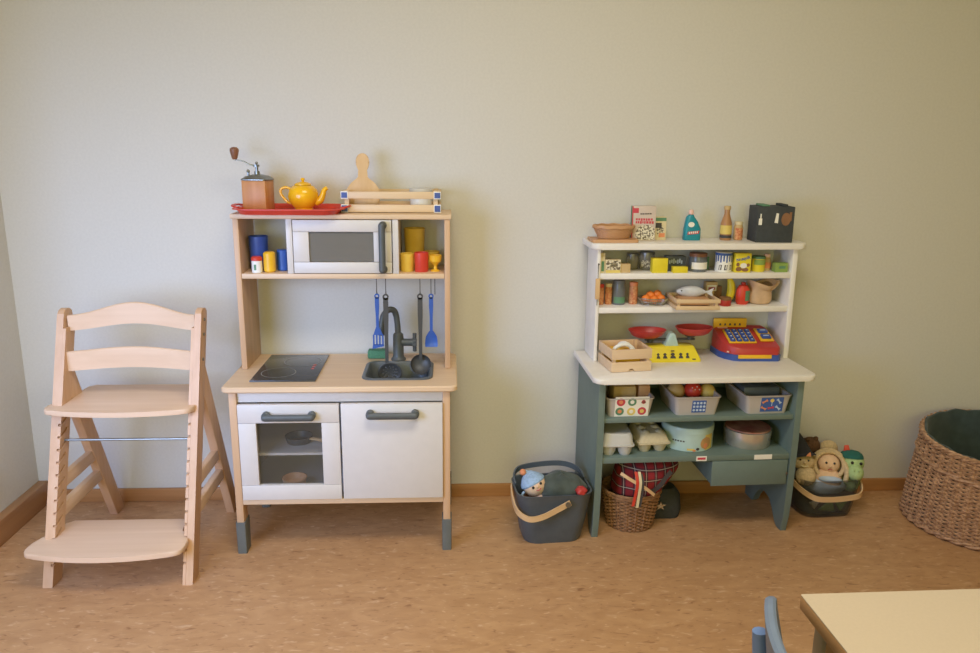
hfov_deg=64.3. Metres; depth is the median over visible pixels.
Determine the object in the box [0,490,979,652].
floor
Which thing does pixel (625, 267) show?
carton
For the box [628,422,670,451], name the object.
box
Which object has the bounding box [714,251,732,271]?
can
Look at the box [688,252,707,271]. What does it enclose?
jar
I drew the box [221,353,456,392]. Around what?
countertop
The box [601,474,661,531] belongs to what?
wicker basket
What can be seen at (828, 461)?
doll
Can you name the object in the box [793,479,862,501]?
handle
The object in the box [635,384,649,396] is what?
paper bag
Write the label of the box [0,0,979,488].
wall
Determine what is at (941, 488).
wicker basket
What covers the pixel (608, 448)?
egg tray
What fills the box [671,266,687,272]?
box
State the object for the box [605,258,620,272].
box
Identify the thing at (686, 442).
picture
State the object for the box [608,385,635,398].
paper bag
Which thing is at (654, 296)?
orange
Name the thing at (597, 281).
tag
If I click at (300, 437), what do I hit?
frying pan
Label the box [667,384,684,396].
pear
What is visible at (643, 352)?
wooden crate
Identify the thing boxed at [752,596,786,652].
child chair
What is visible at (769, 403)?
storage bin
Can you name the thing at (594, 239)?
serving board
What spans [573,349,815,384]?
countertop
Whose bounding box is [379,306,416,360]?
faucet
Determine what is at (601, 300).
spice jar
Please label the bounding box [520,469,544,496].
doll
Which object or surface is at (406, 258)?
mug
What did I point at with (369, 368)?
sink basin
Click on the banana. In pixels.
(731, 288)
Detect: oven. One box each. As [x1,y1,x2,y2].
[237,403,342,499]
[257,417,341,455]
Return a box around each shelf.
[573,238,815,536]
[599,298,787,312]
[600,266,790,278]
[602,421,789,463]
[604,386,793,422]
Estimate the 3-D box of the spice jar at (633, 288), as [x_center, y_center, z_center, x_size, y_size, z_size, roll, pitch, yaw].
[0.502,-0.118,2.736,0.031,0.077,0.031,-1,13,-5]
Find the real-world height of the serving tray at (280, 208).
0.026 m
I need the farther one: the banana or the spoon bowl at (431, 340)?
the banana
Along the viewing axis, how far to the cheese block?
2.62 m
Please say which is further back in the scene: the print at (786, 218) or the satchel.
the satchel
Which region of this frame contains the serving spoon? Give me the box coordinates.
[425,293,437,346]
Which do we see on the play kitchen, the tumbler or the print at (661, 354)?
the tumbler
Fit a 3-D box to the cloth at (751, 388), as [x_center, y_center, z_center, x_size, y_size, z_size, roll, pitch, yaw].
[0.924,0.229,2.721,0.130,0.077,0.120,0,13,-3]
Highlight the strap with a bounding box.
[620,472,654,507]
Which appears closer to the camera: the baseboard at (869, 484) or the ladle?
the ladle
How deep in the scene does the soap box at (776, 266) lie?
2.71 m
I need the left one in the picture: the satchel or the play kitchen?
the play kitchen
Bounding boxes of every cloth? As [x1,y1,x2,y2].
[611,462,678,496]
[732,382,779,395]
[801,479,846,493]
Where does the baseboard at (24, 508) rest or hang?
attached to the wall at (18, 465)
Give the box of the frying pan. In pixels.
[285,430,321,445]
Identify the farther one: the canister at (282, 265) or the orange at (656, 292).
the orange at (656, 292)
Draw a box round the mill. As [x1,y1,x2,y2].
[230,147,274,208]
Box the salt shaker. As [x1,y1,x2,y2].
[251,256,262,272]
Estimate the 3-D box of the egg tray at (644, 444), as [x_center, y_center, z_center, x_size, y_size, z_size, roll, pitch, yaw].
[0.548,0.394,2.717,0.114,0.037,0.156,-1,13,-8]
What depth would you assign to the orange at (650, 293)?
2.73 m
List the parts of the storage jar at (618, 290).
lid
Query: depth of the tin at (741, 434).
2.70 m
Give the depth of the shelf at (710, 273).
2.68 m
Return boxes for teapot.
[279,178,327,208]
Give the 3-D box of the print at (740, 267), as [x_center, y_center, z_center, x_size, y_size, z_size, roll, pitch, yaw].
[0.871,-0.205,2.689,0.049,0.032,0.002,0,13,-3]
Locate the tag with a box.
[595,263,599,304]
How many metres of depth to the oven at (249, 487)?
2.47 m
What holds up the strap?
on the cloth at (653, 473)
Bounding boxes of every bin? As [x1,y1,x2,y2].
[511,460,591,543]
[605,385,653,416]
[659,383,720,414]
[725,382,791,413]
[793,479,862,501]
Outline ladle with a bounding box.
[410,293,430,374]
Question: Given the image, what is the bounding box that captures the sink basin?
[362,361,433,379]
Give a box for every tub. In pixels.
[409,188,431,204]
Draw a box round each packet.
[600,252,604,272]
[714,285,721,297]
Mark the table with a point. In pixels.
(925, 621)
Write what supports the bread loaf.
in the wooden crate at (672, 301)
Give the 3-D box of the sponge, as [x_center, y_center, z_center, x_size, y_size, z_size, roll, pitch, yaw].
[-0.397,0.095,2.760,0.068,0.030,0.040,0,13,-3]
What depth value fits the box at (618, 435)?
2.61 m
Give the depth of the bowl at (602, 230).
2.65 m
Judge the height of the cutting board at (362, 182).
0.181 m
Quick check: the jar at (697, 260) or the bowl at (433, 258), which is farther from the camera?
the jar at (697, 260)
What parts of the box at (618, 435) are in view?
lid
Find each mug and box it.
[400,252,413,271]
[414,251,428,271]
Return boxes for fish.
[676,286,713,296]
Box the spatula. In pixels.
[373,293,383,348]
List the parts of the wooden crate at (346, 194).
corner post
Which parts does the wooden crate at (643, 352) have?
corner post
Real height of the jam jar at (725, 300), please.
0.030 m
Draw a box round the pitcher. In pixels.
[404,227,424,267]
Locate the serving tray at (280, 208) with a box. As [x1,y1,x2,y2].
[231,203,350,214]
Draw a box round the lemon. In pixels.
[701,383,715,396]
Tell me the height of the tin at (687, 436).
0.084 m
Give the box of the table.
[800,589,979,652]
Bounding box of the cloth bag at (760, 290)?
[747,278,779,303]
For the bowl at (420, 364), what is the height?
0.064 m
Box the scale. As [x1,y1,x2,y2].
[628,324,712,362]
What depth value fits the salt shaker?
2.54 m
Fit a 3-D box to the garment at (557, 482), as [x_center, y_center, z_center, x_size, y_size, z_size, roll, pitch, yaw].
[0.247,0.547,2.667,0.173,0.110,0.147,0,13,-3]
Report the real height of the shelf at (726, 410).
0.016 m
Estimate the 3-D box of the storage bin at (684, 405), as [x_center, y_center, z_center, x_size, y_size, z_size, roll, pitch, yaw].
[0.683,0.243,2.693,0.164,0.066,0.206,-1,13,-5]
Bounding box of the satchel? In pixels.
[654,482,680,518]
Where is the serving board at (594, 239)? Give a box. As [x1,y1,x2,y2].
[587,236,638,242]
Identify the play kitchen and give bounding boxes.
[221,210,456,553]
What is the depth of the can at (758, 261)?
2.71 m
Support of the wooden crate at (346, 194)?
on the play kitchen
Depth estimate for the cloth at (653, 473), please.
2.69 m
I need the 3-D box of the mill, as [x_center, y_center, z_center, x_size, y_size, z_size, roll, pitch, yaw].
[-0.783,-0.486,2.565,0.124,0.203,0.086,2,13,5]
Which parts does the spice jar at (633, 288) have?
lid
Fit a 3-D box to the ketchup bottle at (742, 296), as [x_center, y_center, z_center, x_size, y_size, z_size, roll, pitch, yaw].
[0.890,-0.118,2.746,0.049,0.078,0.037,-1,13,-5]
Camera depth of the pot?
2.55 m
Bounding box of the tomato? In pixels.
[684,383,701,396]
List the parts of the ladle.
handle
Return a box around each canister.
[263,251,275,272]
[276,249,287,270]
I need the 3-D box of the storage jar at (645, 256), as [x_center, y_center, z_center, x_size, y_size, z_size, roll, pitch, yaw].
[0.551,-0.232,2.739,0.054,0.062,0.054,-1,13,-5]
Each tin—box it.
[661,421,714,451]
[723,420,771,449]
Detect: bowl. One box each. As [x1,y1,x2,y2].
[282,472,306,482]
[410,354,430,374]
[425,330,437,346]
[429,254,441,263]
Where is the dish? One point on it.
(650, 303)
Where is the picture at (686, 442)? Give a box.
[672,433,711,451]
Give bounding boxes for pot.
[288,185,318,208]
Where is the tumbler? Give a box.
[248,235,267,269]
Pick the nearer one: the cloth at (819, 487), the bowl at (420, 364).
the bowl at (420, 364)
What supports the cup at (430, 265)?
on the play kitchen
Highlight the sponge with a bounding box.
[368,348,384,358]
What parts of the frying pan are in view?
handle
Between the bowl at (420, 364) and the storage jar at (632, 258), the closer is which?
the bowl at (420, 364)
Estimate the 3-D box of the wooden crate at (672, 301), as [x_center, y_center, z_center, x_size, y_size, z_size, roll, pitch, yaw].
[0.701,-0.089,2.704,0.152,0.037,0.135,0,13,-3]
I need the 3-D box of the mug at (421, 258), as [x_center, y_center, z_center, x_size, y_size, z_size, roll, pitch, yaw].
[-0.231,-0.218,2.611,0.048,0.064,0.063,-4,14,-18]
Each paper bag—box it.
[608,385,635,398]
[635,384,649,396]
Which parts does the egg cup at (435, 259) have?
stem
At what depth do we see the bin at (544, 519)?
2.61 m
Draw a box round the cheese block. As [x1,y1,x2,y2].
[605,346,639,361]
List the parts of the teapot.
handle, lid, spout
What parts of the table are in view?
leg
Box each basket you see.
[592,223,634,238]
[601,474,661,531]
[899,408,979,550]
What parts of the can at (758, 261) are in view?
lid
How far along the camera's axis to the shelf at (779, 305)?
2.71 m
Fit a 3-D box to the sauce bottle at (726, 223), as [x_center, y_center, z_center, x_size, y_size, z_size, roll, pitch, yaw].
[0.828,-0.363,2.732,0.041,0.119,0.041,-1,13,-5]
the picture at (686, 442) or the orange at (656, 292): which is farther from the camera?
the orange at (656, 292)
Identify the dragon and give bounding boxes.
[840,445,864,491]
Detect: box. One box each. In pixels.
[603,423,634,454]
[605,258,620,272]
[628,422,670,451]
[630,205,656,240]
[650,257,667,272]
[655,216,666,239]
[664,255,685,270]
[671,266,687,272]
[732,252,751,272]
[747,203,794,242]
[771,262,787,271]
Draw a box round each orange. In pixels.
[641,294,650,303]
[646,291,654,296]
[651,295,658,303]
[654,290,661,295]
[657,294,664,301]
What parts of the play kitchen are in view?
leg, upright panel, panel, hob panel, glass pane, microwave door, rail, handle, cupboard door, handle, upright panel, leg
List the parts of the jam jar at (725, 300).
lid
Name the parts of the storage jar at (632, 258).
lid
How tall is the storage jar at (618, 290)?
0.086 m
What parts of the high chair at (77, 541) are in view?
post, slotted rail, rail, rail, leg, seat, metal rod, slotted rail, post, rail, rail, leg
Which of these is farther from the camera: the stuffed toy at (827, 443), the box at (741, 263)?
the stuffed toy at (827, 443)
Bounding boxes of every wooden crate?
[340,188,440,212]
[598,339,651,372]
[666,292,720,309]
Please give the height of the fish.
0.042 m
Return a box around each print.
[657,350,695,359]
[736,263,749,271]
[759,212,791,225]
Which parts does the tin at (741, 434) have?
lid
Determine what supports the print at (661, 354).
attached to the scale
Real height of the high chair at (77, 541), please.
0.812 m
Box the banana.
[726,279,735,299]
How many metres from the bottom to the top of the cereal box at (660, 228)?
0.080 m
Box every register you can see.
[710,318,780,360]
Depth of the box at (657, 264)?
2.66 m
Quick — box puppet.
[795,433,815,485]
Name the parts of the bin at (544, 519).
bail handle, bail handle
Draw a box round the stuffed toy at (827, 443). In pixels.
[820,440,837,450]
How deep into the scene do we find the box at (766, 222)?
2.67 m
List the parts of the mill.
crank knob, plate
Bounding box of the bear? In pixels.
[804,436,819,452]
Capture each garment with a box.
[542,470,587,495]
[575,486,587,494]
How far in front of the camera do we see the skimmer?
2.63 m
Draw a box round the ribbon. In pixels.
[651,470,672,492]
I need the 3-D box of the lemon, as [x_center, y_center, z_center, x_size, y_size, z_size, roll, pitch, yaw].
[0.748,0.223,2.684,0.054,0.054,0.067,0,13,-3]
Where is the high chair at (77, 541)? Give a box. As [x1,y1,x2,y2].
[24,302,235,587]
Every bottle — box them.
[682,210,700,239]
[719,206,731,239]
[735,282,749,304]
[764,253,770,270]
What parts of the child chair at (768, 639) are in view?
leg, backrest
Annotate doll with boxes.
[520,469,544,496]
[812,448,848,485]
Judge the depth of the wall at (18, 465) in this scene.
2.71 m
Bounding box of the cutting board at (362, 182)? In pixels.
[347,153,379,203]
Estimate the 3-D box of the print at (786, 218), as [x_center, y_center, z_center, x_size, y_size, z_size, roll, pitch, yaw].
[0.974,-0.367,2.662,0.112,0.046,0.002,0,13,-1]
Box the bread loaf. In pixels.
[675,294,709,304]
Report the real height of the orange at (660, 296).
0.032 m
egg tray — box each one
[603,443,634,454]
[632,435,670,451]
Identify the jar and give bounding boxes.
[599,283,603,304]
[605,283,611,304]
[612,279,625,304]
[626,252,638,268]
[628,281,637,303]
[639,251,654,269]
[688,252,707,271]
[719,296,731,306]
[733,221,742,239]
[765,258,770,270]
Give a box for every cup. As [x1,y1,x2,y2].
[424,250,439,267]
[429,254,441,271]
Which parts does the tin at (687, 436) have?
lid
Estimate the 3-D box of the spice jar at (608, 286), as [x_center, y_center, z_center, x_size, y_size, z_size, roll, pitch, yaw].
[0.414,-0.115,2.726,0.025,0.074,0.025,-1,13,-5]
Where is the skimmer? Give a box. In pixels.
[378,294,401,377]
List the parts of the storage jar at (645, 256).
lid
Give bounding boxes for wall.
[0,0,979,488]
[0,194,38,511]
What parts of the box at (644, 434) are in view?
lid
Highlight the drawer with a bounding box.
[710,345,780,360]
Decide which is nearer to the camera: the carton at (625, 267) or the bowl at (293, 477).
the bowl at (293, 477)
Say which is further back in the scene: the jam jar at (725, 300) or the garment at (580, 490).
the jam jar at (725, 300)
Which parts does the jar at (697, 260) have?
lid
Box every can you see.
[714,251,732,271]
[751,255,765,271]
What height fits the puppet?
0.176 m
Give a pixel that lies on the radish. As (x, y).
(619, 345)
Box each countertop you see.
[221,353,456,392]
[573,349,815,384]
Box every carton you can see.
[621,263,630,272]
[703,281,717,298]
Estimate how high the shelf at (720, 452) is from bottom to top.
0.020 m
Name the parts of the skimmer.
handle, perforated blade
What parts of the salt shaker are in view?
lid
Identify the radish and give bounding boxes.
[613,343,634,349]
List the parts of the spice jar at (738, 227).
lid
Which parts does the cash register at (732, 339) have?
drawer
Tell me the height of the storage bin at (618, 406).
0.072 m
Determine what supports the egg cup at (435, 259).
on the play kitchen
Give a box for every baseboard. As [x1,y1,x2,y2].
[0,481,47,546]
[66,477,905,501]
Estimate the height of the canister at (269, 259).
0.067 m
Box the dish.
[637,295,668,305]
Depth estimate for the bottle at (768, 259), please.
2.73 m

